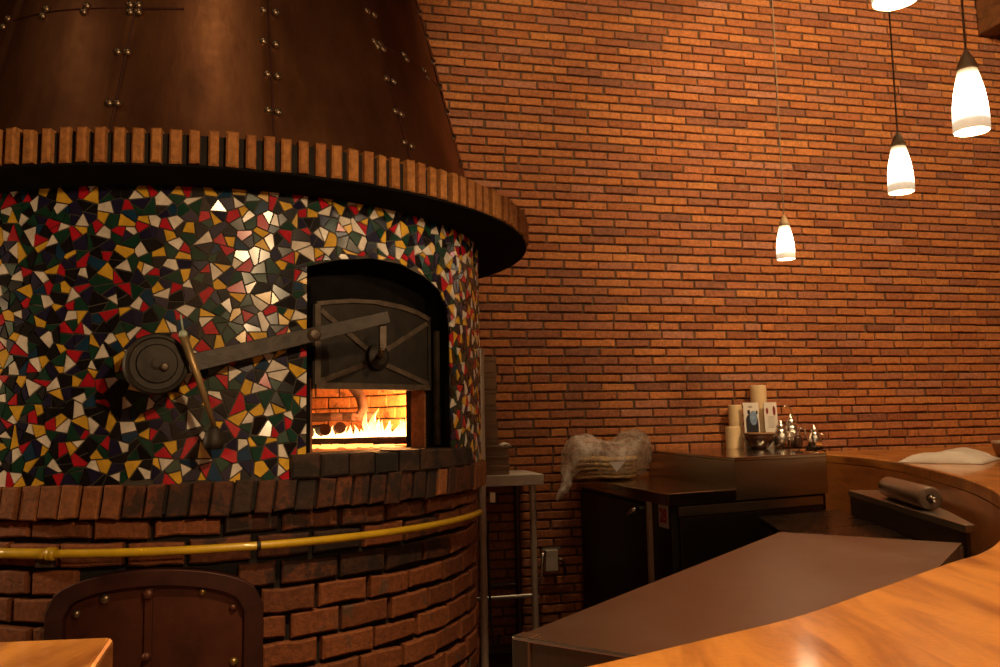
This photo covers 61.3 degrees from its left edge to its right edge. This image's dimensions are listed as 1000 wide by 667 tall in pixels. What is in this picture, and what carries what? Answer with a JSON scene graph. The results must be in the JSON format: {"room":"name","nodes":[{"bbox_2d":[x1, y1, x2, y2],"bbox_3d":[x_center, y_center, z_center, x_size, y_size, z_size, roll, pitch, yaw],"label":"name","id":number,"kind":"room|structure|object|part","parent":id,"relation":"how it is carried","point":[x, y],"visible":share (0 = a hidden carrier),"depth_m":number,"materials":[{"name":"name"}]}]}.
{"room":"pizza restaurant","nodes":[
{"label":"pizza restaurant","id":0,"kind":"room"},
{"bbox_2d":[479,652,512,666],"bbox_3d":[0.681,1.679,1.303,9.500,0.100,10.935,-1,-6,0],"label":"floor","id":1,"kind":"structure","parent":0,"point":[502,659],"depth_m":5.30,"materials":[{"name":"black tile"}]},
{"bbox_2d":[0,638,112,666],"bbox_3d":[-1.818,0.986,0.622,2.790,1.230,0.582,-1,-6,-5],"label":"countertop","id":2,"kind":"structure","parent":1,"relation":"on","point":[93,652],"depth_m":1.02,"materials":[{"name":"brown wood"}]},
{"bbox_2d":[0,0,528,666],"bbox_3d":[-1.280,-0.605,3.941,2.808,5.050,2.802,3,-7,-34],"label":"oven","id":3,"kind":"object","parent":1,"relation":"on","point":[222,221],"visible":0.99,"depth_m":2.81,"materials":[{"name":"tile"}]},
{"bbox_3d":[-1.081,1.207,2.635,0.659,0.933,0.108,0,-6,-8],"label":"door frame","id":4,"kind":"part","parent":3,"relation":"part of","materials":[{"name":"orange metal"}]},
{"bbox_3d":[-1.082,1.227,2.640,0.555,0.893,0.072,0,-6,-8],"label":"ash door","id":5,"kind":"part","parent":3,"relation":"part of","materials":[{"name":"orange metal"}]},
{"bbox_3d":[-0.913,0.146,2.558,0.027,0.278,0.129,-6,-8,41],"label":"brass rod","id":6,"kind":"part","parent":3,"relation":"part of","materials":[{"name":"gold metal"}]},
{"bbox_2d":[202,426,224,449],"bbox_3d":[-0.897,0.326,2.640,0.063,0.070,0.168,1,-6,-20],"label":"knob","id":7,"kind":"object","parent":3,"relation":"attached to","point":[213,437],"depth_m":2.57,"materials":[{"name":"metal"}]},
{"bbox_2d":[0,0,465,176],"bbox_3d":[-1.305,-1.794,4.069,2.365,2.658,2.380,-1,-6,0],"label":"hood","id":8,"kind":"object","parent":3,"relation":"attached to","point":[360,78],"depth_m":2.97,"materials":[{"name":"brown metal"}]},
{"bbox_3d":[-0.720,0.034,2.752,0.764,0.246,0.018,2,-7,-28],"label":"door lever","id":9,"kind":"part","parent":3,"relation":"part of","materials":[{"name":"metal"}]},
{"bbox_2d":[333,422,345,434],"bbox_3d":[-0.795,0.474,4.022,0.054,0.105,0.269,2,-6,-26],"label":"log","id":10,"kind":"object","parent":3,"relation":"in","point":[338,428],"visible":0.4,"depth_m":3.91,"materials":[{"name":"brown wood"}]},
{"bbox_2d":[312,412,373,421],"bbox_3d":[-0.801,0.413,4.150,0.368,0.050,0.056,-1,-6,-3],"label":"log","id":11,"kind":"object","parent":10,"relation":"on","point":[332,416],"visible":0.8,"depth_m":4.14,"materials":[{"name":"brown wood"}]},
{"bbox_2d":[348,389,367,422],"bbox_3d":[-0.758,0.303,4.193,0.214,0.283,0.110,-1,-6,0],"label":"log","id":12,"kind":"object","parent":11,"relation":"on","point":[360,396],"visible":0.54,"depth_m":4.18,"materials":[{"name":"brown wood"}]},
{"bbox_2d":[312,444,393,448],"bbox_3d":[-0.674,0.469,3.515,0.462,0.011,0.405,0,-6,-9],"label":"embers","id":13,"kind":"object","parent":3,"relation":"in","point":[323,446],"visible":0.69,"depth_m":3.45,"materials":[{"name":"orange"}]},
{"bbox_2d":[312,410,405,437],"bbox_3d":[-0.609,0.435,3.960,0.923,0.170,0.201,0,-6,-9],"label":"fire","id":14,"kind":"object","parent":3,"relation":"in","point":[373,429],"visible":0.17,"depth_m":3.91,"materials":[{"name":"orange"}]},
{"bbox_2d":[312,436,405,445],"bbox_3d":[-0.623,0.485,3.788,0.954,0.041,0.039,0,-6,-11],"label":"log","id":15,"kind":"object","parent":3,"relation":"on","point":[397,439],"visible":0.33,"depth_m":3.77,"materials":[{"name":"brown wood"}]},
{"bbox_2d":[312,424,330,436],"bbox_3d":[-0.863,0.455,3.938,0.060,0.065,0.385,2,-7,-27],"label":"log","id":16,"kind":"object","parent":15,"relation":"on","point":[322,429],"visible":0.55,"depth_m":3.77,"materials":[{"name":"brown wood"}]},
{"bbox_3d":[-0.484,0.043,3.254,0.012,0.348,0.574,-6,-8,42],"label":"iron door","id":17,"kind":"part","parent":3,"relation":"part of","materials":[{"name":"black metal"}]},
{"bbox_2d":[306,258,449,452],"bbox_3d":[-1.195,0.146,3.828,1.986,0.870,1.919,-1,-6,0],"label":"oven","id":18,"kind":"object","parent":3,"relation":"in","point":[395,349],"depth_m":3.31,"materials":[{"name":"black metal"}]},
{"bbox_3d":[-0.453,0.477,3.174,0.318,0.084,0.902,-6,-8,42],"label":"sill","id":19,"kind":"part","parent":3,"relation":"part of","materials":[{"name":"brick"}]},
{"bbox_3d":[-0.247,0.224,3.489,0.052,0.470,0.022,4,-7,-39],"label":"door rail","id":20,"kind":"part","parent":3,"relation":"part of","materials":[{"name":"metal"}]},
{"bbox_2d":[478,348,500,666],"bbox_3d":[-0.055,0.996,4.190,0.115,1.862,0.051,-4,-7,27],"label":"steel post","id":21,"kind":"object","parent":1,"relation":"on","point":[484,560],"visible":0.79,"depth_m":4.18,"materials":[{"name":"silver metal"}]},
{"bbox_2d":[477,470,543,633],"bbox_3d":[-0.213,1.457,5.208,0.895,1.165,0.480,0,-6,-13],"label":"side table","id":22,"kind":"object","parent":1,"relation":"on","point":[516,478],"visible":0.4,"depth_m":5.13,"materials":[{"name":"metal"}]},
{"bbox_3d":[-0.252,1.619,5.388,0.745,0.023,0.024,0,-6,-13],"label":"shelf rail","id":23,"kind":"part","parent":22,"relation":"part of","materials":[{"name":"metal"}]},
{"bbox_2d":[486,465,509,474],"bbox_3d":[-0.092,0.840,5.210,0.271,0.056,0.186,0,-6,-13],"label":"cardboard box","id":24,"kind":"object","parent":22,"relation":"on","point":[490,469],"visible":0.44,"depth_m":5.14,"materials":[{"name":"brown cardboard"}]},
{"bbox_2d":[485,455,508,464],"bbox_3d":[-0.095,0.782,5.215,0.271,0.056,0.186,0,-6,-13],"label":"cardboard box","id":25,"kind":"object","parent":24,"relation":"on","point":[499,459],"visible":0.44,"depth_m":5.14,"materials":[{"name":"brown cardboard"}]},
{"bbox_2d":[485,445,508,455],"bbox_3d":[-0.098,0.725,5.220,0.271,0.056,0.186,0,-6,-13],"label":"cardboard box","id":26,"kind":"object","parent":25,"relation":"on","point":[490,450],"visible":0.47,"depth_m":5.15,"materials":[{"name":"brown cardboard"}]},
{"bbox_3d":[-0.098,0.704,5.223,0.271,0.015,0.186,0,-6,-13],"label":"lid","id":27,"kind":"part","parent":26,"relation":"part of","materials":[{"name":"brown cardboard"}]},
{"bbox_2d":[498,442,510,446],"bbox_3d":[0.027,0.691,5.243,0.060,0.029,0.120,0,-6,-13],"label":"paper napkin","id":28,"kind":"object","parent":26,"relation":"on","point":[503,443],"visible":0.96,"depth_m":5.21,"materials":[{"name":"white paper"}]},
{"bbox_3d":[-0.095,0.762,5.217,0.271,0.015,0.186,0,-6,-13],"label":"lid","id":29,"kind":"part","parent":25,"relation":"part of","materials":[{"name":"brown cardboard"}]},
{"bbox_3d":[-0.092,0.820,5.212,0.271,0.015,0.186,0,-6,-13],"label":"lid","id":30,"kind":"part","parent":24,"relation":"part of","materials":[{"name":"brown cardboard"}]},
{"bbox_3d":[-0.162,1.579,5.011,0.745,0.023,0.024,0,-6,-13],"label":"shelf rail","id":31,"kind":"part","parent":22,"relation":"part of","materials":[{"name":"silver metal"}]},
{"bbox_3d":[0.118,1.512,5.488,0.039,1.100,0.040,-1,-6,0],"label":"leg","id":32,"kind":"part","parent":22,"relation":"part of","materials":[{"name":"metal"}]},
{"bbox_3d":[0.208,1.472,5.110,0.039,1.100,0.040,-1,-6,0],"label":"leg","id":33,"kind":"part","parent":22,"relation":"part of","materials":[{"name":"metal"}]},
{"bbox_3d":[-0.206,0.838,5.400,0.400,0.103,0.265,-1,-6,0],"label":"cardboard box","id":34,"kind":"object","parent":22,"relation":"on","visible":0},
{"bbox_2d":[485,439,498,445],"bbox_3d":[-0.207,0.733,5.411,0.368,0.103,0.186,0,-6,-13],"label":"cardboard box","id":35,"kind":"object","parent":34,"relation":"on","point":[487,441],"visible":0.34,"depth_m":5.36,"materials":[{"name":"brown cardboard"}]},
{"bbox_2d":[485,423,497,438],"bbox_3d":[-0.210,0.628,5.421,0.368,0.103,0.186,0,-6,-13],"label":"cardboard box","id":36,"kind":"object","parent":35,"relation":"on","point":[491,429],"visible":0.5,"depth_m":5.37,"materials":[{"name":"brown cardboard"}]},
{"bbox_2d":[485,406,496,422],"bbox_3d":[-0.218,0.523,5.430,0.368,0.103,0.186,0,-6,-13],"label":"cardboard box","id":37,"kind":"object","parent":36,"relation":"on","point":[490,411],"visible":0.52,"depth_m":5.38,"materials":[{"name":"brown cardboard"}]},
{"bbox_2d":[484,390,495,405],"bbox_3d":[-0.222,0.418,5.441,0.368,0.103,0.186,0,-6,-13],"label":"cardboard box","id":38,"kind":"object","parent":37,"relation":"on","point":[489,395],"visible":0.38,"depth_m":5.38,"materials":[{"name":"brown cardboard"}]},
{"bbox_3d":[-0.223,0.381,5.444,0.368,0.028,0.186,0,-6,-13],"label":"lid","id":39,"kind":"part","parent":38,"relation":"part of","materials":[{"name":"brown cardboard"}]},
{"bbox_2d":[484,373,496,389],"bbox_3d":[-0.220,0.313,5.452,0.368,0.103,0.186,0,-6,-13],"label":"cardboard box","id":40,"kind":"object","parent":38,"relation":"on","point":[489,378],"visible":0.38,"depth_m":5.40,"materials":[{"name":"brown cardboard"}]},
{"bbox_2d":[484,357,495,372],"bbox_3d":[-0.223,0.208,5.463,0.368,0.103,0.186,0,-6,-13],"label":"cardboard box","id":41,"kind":"object","parent":40,"relation":"on","point":[489,362],"visible":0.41,"depth_m":5.41,"materials":[{"name":"brown cardboard"}]},
{"bbox_3d":[-0.223,0.171,5.466,0.368,0.028,0.186,0,-6,-13],"label":"lid","id":42,"kind":"part","parent":41,"relation":"part of","materials":[{"name":"brown cardboard"}]},
{"bbox_3d":[-0.220,0.276,5.456,0.368,0.028,0.186,0,-6,-13],"label":"lid","id":43,"kind":"part","parent":40,"relation":"part of","materials":[{"name":"brown cardboard"}]},
{"bbox_3d":[-0.219,0.486,5.434,0.368,0.028,0.186,0,-6,-13],"label":"lid","id":44,"kind":"part","parent":37,"relation":"part of","materials":[{"name":"brown cardboard"}]},
{"bbox_3d":[-0.211,0.591,5.425,0.368,0.028,0.186,0,-6,-13],"label":"lid","id":45,"kind":"part","parent":36,"relation":"part of","materials":[{"name":"brown cardboard"}]},
{"bbox_2d":[577,475,823,608],"bbox_3d":[1.333,1.435,5.088,1.392,1.088,1.436,0,-6,-14],"label":"cabinet","id":46,"kind":"object","parent":1,"relation":"on","point":[638,531],"depth_m":4.63,"materials":[{"name":"wood"}]},
{"bbox_2d":[556,429,652,499],"bbox_3d":[0.671,0.841,5.456,0.638,0.449,0.493,-1,-6,0],"label":"plastic bag","id":47,"kind":"object","parent":46,"relation":"on","point":[640,450],"visible":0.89,"depth_m":5.37,"materials":[{"name":"beige"}]},
{"bbox_2d":[575,473,635,478],"bbox_3d":[0.685,0.917,5.455,0.398,0.032,0.343,-1,-6,0],"label":"flatbread","id":48,"kind":"object","parent":47,"relation":"in","point":[604,475],"visible":0.7,"depth_m":5.33,"materials":[{"name":"beige food"}]},
{"bbox_2d":[579,468,637,474],"bbox_3d":[0.700,0.891,5.460,0.387,0.029,0.332,-1,-6,0],"label":"flatbread","id":49,"kind":"object","parent":48,"relation":"on","point":[582,472],"visible":0.59,"depth_m":5.36,"materials":[{"name":"beige food"}]},
{"bbox_2d":[575,464,634,470],"bbox_3d":[0.678,0.863,5.454,0.396,0.030,0.338,-1,-6,0],"label":"flatbread","id":50,"kind":"object","parent":49,"relation":"on","point":[596,467],"visible":0.57,"depth_m":5.33,"materials":[{"name":"beige food"}]},
{"bbox_2d":[579,460,636,465],"bbox_3d":[0.687,0.836,5.456,0.404,0.031,0.346,-1,-6,0],"label":"flatbread","id":51,"kind":"object","parent":50,"relation":"on","point":[631,462],"visible":0.48,"depth_m":5.33,"materials":[{"name":"beige food"}]},
{"bbox_2d":[578,455,639,461],"bbox_3d":[0.707,0.811,5.474,0.408,0.034,0.351,-1,-6,0],"label":"flatbread","id":52,"kind":"object","parent":51,"relation":"on","point":[632,457],"visible":0.59,"depth_m":5.37,"materials":[{"name":"beige food"}]},
{"bbox_3d":[0.682,1.448,5.054,0.020,0.920,1.080,0,-6,-14],"label":"door","id":53,"kind":"part","parent":46,"relation":"part of","materials":[{"name":"black wood"}]},
{"bbox_3d":[0.738,0.993,4.697,0.045,0.062,0.092,0,-6,-14],"label":"handle","id":54,"kind":"part","parent":46,"relation":"part of","materials":[{"name":"silver metal"}]},
{"bbox_2d":[577,475,735,505],"bbox_3d":[0.937,0.925,5.048,0.513,0.060,1.431,0,-6,-14],"label":"countertop","id":55,"kind":"structure","parent":46,"relation":"on","point":[650,488],"depth_m":4.71,"materials":[{"name":"wood"}]},
{"bbox_3d":[1.059,0.827,4.402,0.455,0.008,0.008,2,-7,-27],"label":"edge trim","id":56,"kind":"part","parent":46,"relation":"part of","materials":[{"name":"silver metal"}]},
{"bbox_2d":[649,448,827,499],"bbox_3d":[1.560,0.848,5.256,0.858,0.228,1.364,0,-6,-11],"label":"shelf","id":57,"kind":"object","parent":46,"relation":"on","point":[769,472],"visible":0.81,"depth_m":4.75,"materials":[{"name":"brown wood"}]},
{"bbox_2d":[725,426,740,448],"bbox_3d":[1.596,0.711,5.778,0.100,0.154,0.100,-1,-6,0],"label":"candle","id":58,"kind":"object","parent":57,"relation":"on","point":[733,435],"visible":1,"depth_m":5.74,"materials":[{"name":"beige wax"}]},
{"bbox_2d":[728,405,743,447],"bbox_3d":[1.653,0.648,5.917,0.092,0.304,0.092,-1,-6,0],"label":"candle","id":59,"kind":"object","parent":57,"relation":"on","point":[734,411],"visible":0.7,"depth_m":5.88,"materials":[{"name":"beige wax"}]},
{"bbox_2d":[742,403,759,447],"bbox_3d":[1.741,0.636,5.849,0.115,0.312,0.046,0,-6,-13],"label":"table card","id":60,"kind":"object","parent":57,"relation":"on","point":[750,410],"visible":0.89,"depth_m":5.84,"materials":[{"name":"white paper"}]},
{"bbox_2d":[746,415,758,431],"bbox_3d":[1.746,0.640,5.834,0.094,0.161,0.010,0,-6,-13],"label":"print","id":61,"kind":"object","parent":60,"relation":"attached to","point":[752,421],"depth_m":5.84},
{"bbox_2d":[750,411,756,424],"bbox_3d":[1.756,0.585,5.845,0.058,0.099,0.006,0,-6,-13],"label":"print","id":62,"kind":"object","parent":60,"relation":"attached to","point":[753,414],"depth_m":5.84},
{"bbox_2d":[742,432,774,448],"bbox_3d":[1.744,0.723,5.693,0.216,0.108,0.216,-1,-6,0],"label":"bowl","id":63,"kind":"object","parent":57,"relation":"on","point":[754,440],"visible":1,"depth_m":5.62,"materials":[{"name":"beige paint"}]},
{"bbox_2d":[750,385,766,431],"bbox_3d":[1.837,0.584,5.978,0.112,0.439,0.112,-1,-6,0],"label":"candle","id":64,"kind":"object","parent":57,"relation":"on","point":[758,394],"visible":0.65,"depth_m":5.94,"materials":[{"name":"beige wax"}]},
{"bbox_2d":[763,402,777,447],"bbox_3d":[1.889,0.637,5.889,0.100,0.312,0.046,0,-6,-13],"label":"table card","id":65,"kind":"object","parent":57,"relation":"on","point":[770,408],"visible":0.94,"depth_m":5.88,"materials":[{"name":"white paper"}]},
{"bbox_3d":[1.568,0.678,4.685,0.691,0.008,0.008,2,-7,-27],"label":"edge trim","id":66,"kind":"part","parent":57,"relation":"part of","materials":[{"name":"brown wood"}]},
{"bbox_2d":[772,420,793,447],"bbox_3d":[1.922,0.682,5.749,0.138,0.193,0.122,-5,-7,32],"label":"cruet","id":67,"kind":"object","parent":57,"relation":"on","point":[781,437],"visible":0.98,"depth_m":5.71,"materials":[{"name":"silver metal"}]},
{"bbox_3d":[1.914,0.621,5.760,0.062,0.068,0.062,-1,-6,0],"label":"lid","id":68,"kind":"part","parent":67,"relation":"part of","materials":[{"name":"silver metal"}]},
{"bbox_2d":[785,414,806,446],"bbox_3d":[2.034,0.673,5.869,0.165,0.231,0.146,-5,-7,31],"label":"cruet","id":69,"kind":"object","parent":57,"relation":"on","point":[790,423],"visible":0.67,"depth_m":5.84,"materials":[{"name":"silver metal"}]},
{"bbox_3d":[2.024,0.600,5.881,0.075,0.082,0.075,-1,-6,0],"label":"lid","id":70,"kind":"part","parent":69,"relation":"part of","materials":[{"name":"silver metal"}]},
{"bbox_3d":[2.111,0.703,5.879,0.056,0.101,0.017,0,-6,-10],"label":"handle","id":71,"kind":"part","parent":69,"relation":"part of","materials":[{"name":"silver metal"}]},
{"bbox_2d":[792,433,802,447],"bbox_3d":[2.009,0.722,5.697,0.068,0.100,0.068,-1,-6,0],"label":"jar","id":72,"kind":"object","parent":57,"relation":"on","point":[797,439],"visible":1,"depth_m":5.67,"materials":[{"name":"brown glass"}]},
{"bbox_2d":[804,445,825,451],"bbox_3d":[1.831,0.668,4.896,0.116,0.043,0.102,-1,-6,0],"label":"pad","id":73,"kind":"object","parent":57,"relation":"on","point":[809,447],"visible":1,"depth_m":4.89,"materials":[{"name":"metal"}]},
{"bbox_2d":[807,424,824,446],"bbox_3d":[2.176,0.704,5.823,0.112,0.156,0.099,-5,-7,34],"label":"cruet","id":74,"kind":"object","parent":57,"relation":"on","point":[814,438],"visible":0.87,"depth_m":5.80,"materials":[{"name":"silver metal"}]},
{"bbox_3d":[2.169,0.654,5.832,0.051,0.055,0.051,-1,-6,0],"label":"lid","id":75,"kind":"part","parent":74,"relation":"part of","materials":[{"name":"silver metal"}]},
{"bbox_3d":[1.377,0.934,4.575,1.050,0.050,0.018,2,-7,-28],"label":"rail","id":76,"kind":"part","parent":46,"relation":"part of","materials":[{"name":"brown wood"}]},
{"bbox_3d":[1.385,1.411,4.529,1.030,0.900,0.014,2,-7,-28],"label":"panel","id":77,"kind":"part","parent":46,"relation":"part of","materials":[{"name":"wood"}]},
{"bbox_2d":[512,532,963,666],"bbox_3d":[0.851,1.214,2.373,0.654,1.034,1.924,-5,-7,35],"label":"countertop","id":78,"kind":"structure","parent":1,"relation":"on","point":[780,576],"depth_m":2.22,"materials":[{"name":"metal"}]},
{"bbox_3d":[0.066,1.169,1.780,0.046,1.034,0.046,-5,-7,35],"label":"leg","id":79,"kind":"part","parent":78,"relation":"part of","materials":[{"name":"brown wood"}]},
{"bbox_3d":[0.295,0.636,1.643,0.646,0.010,0.010,-5,-7,35],"label":"edge trim","id":80,"kind":"part","parent":78,"relation":"part of","materials":[{"name":"brown wood"}]},
{"bbox_3d":[1.637,1.268,2.965,0.046,1.020,0.046,-5,-7,35],"label":"leg","id":81,"kind":"part","parent":78,"relation":"part of","materials":[{"name":"brown metal"}]},
{"bbox_2d":[587,446,999,666],"bbox_3d":[1.940,1.252,3.899,2.307,1.230,7.793,-5,-7,37],"label":"countertop","id":82,"kind":"structure","parent":1,"relation":"on","point":[947,615],"depth_m":1.12,"materials":[{"name":"brown wood"}]},
{"bbox_2d":[897,447,999,463],"bbox_3d":[2.438,0.660,4.596,0.429,0.068,0.547,-6,-7,38],"label":"cloth","id":83,"kind":"object","parent":82,"relation":"on","point":[962,455],"visible":1,"depth_m":4.43,"materials":[{"name":"white fabric"}]},
{"bbox_2d":[991,441,999,456],"bbox_3d":[2.963,0.676,4.952,0.138,0.090,0.138,-1,-6,0],"label":"dish","id":84,"kind":"object","parent":82,"relation":"on","point":[995,444],"visible":1,"depth_m":4.94,"materials":[{"name":"ceramic"}]},
{"bbox_2d":[758,509,912,539],"bbox_3d":[1.591,1.408,4.043,0.507,0.960,1.451,-2,-6,7],"label":"countertop","id":85,"kind":"structure","parent":1,"relation":"on","point":[838,522],"depth_m":4.12,"materials":[{"name":"wood"}]},
{"bbox_3d":[1.427,1.464,4.391,0.040,0.925,0.040,-1,-6,0],"label":"leg","id":86,"kind":"part","parent":85,"relation":"part of","materials":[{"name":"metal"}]},
{"bbox_2d":[848,490,975,558],"bbox_3d":[1.915,1.311,3.767,0.221,1.085,1.510,-2,-6,7],"label":"steel shelf","id":87,"kind":"object","parent":1,"relation":"on","point":[913,522],"visible":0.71,"depth_m":3.66,"materials":[{"name":"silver metal"}]},
{"bbox_2d":[878,477,941,509],"bbox_3d":[1.853,0.720,3.816,0.101,0.100,0.662,-2,-6,9],"label":"roll","id":88,"kind":"object","parent":87,"relation":"on","point":[922,496],"visible":1,"depth_m":3.67,"materials":[{"name":"silver metal"}]},
{"bbox_3d":[1.905,0.787,3.820,0.221,0.030,1.510,-2,-6,7],"label":"shelf","id":89,"kind":"part","parent":87,"relation":"part of","materials":[{"name":"silver metal"}]},
{"bbox_2d":[417,0,999,653],"bbox_3d":[0.738,-0.432,6.008,10.394,5.050,0.218,0,-6,-13],"label":"wall","id":90,"kind":"structure","parent":0,"point":[636,142],"depth_m":6.14,"materials":[{"name":"brick"}]},
{"bbox_2d":[538,547,566,583],"bbox_3d":[0.337,1.525,5.562,0.199,0.228,0.066,0,-6,-13],"label":"electrical outlet","id":91,"kind":"object","parent":90,"relation":"attached to","point":[549,557],"visible":0.99,"depth_m":5.55,"materials":[{"name":"metal"}]},
{"bbox_2d":[976,0,999,36],"bbox_3d":[4.322,-2.842,5.348,0.170,0.520,3.200,0,-6,-13],"label":"trim","id":92,"kind":"structure","parent":90,"relation":"attached to","point":[988,11],"depth_m":6.76,"materials":[{"name":"brown wood"}]},
{"bbox_3d":[0.587,-3.444,1.825,9.500,0.100,10.935,-1,-6,0],"label":"ceiling","id":93,"kind":"structure","parent":0,"visible":0},
{"bbox_2d":[772,0,795,260],"bbox_3d":[1.763,-1.749,5.402,0.112,2.587,0.112,-1,-6,0],"label":"pendant lamp","id":94,"kind":"object","parent":93,"relation":"hanging from","point":[785,248],"visible":1,"depth_m":5.26,"materials":[{"name":"white glass"}]},
{"bbox_3d":[1.761,-1.879,5.415,0.008,2.288,0.008,-1,-6,0],"label":"cord","id":95,"kind":"part","parent":94,"relation":"part of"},
{"bbox_3d":[1.785,-0.573,5.282,0.112,0.222,0.112,-1,-6,0],"label":"lamp shade","id":96,"kind":"part","parent":94,"relation":"part of","materials":[{"name":"white glass"}]},
{"bbox_2d":[871,0,915,10],"bbox_3d":[0.982,-2.093,2.272,0.112,2.509,0.112,-1,-6,0],"label":"pendant lamp","id":97,"kind":"object","parent":93,"relation":"hanging from","point":[881,5],"visible":1,"depth_m":2.19,"materials":[{"name":"white glass"}]},
{"bbox_2d":[887,11,914,194],"bbox_3d":[1.804,-1.913,3.971,0.112,2.554,0.112,-1,-6,0],"label":"pendant lamp","id":98,"kind":"object","parent":93,"relation":"hanging from","point":[900,176],"visible":1,"depth_m":3.83,"materials":[{"name":"white glass"}]},
{"bbox_3d":[1.802,-2.042,3.984,0.008,2.255,0.008,-1,-6,0],"label":"cord","id":99,"kind":"part","parent":98,"relation":"part of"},
{"bbox_3d":[1.825,-0.753,3.853,0.112,0.222,0.112,-1,-6,0],"label":"lamp shade","id":100,"kind":"part","parent":98,"relation":"part of","materials":[{"name":"white glass"}]},
{"bbox_2d":[952,0,990,136],"bbox_3d":[1.553,-1.978,2.953,0.112,2.621,0.112,-1,-6,0],"label":"pendant lamp","id":101,"kind":"object","parent":93,"relation":"hanging from","point":[970,107],"visible":1,"depth_m":2.80,"materials":[{"name":"white glass"}]},
{"bbox_3d":[1.551,-2.108,2.966,0.008,2.322,0.008,-1,-6,0],"label":"cord","id":102,"kind":"part","parent":101,"relation":"part of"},
{"bbox_3d":[1.575,-0.785,2.831,0.112,0.222,0.112,-1,-6,0],"label":"lamp shade","id":103,"kind":"part","parent":101,"relation":"part of","materials":[{"name":"white glass"}]}
]}

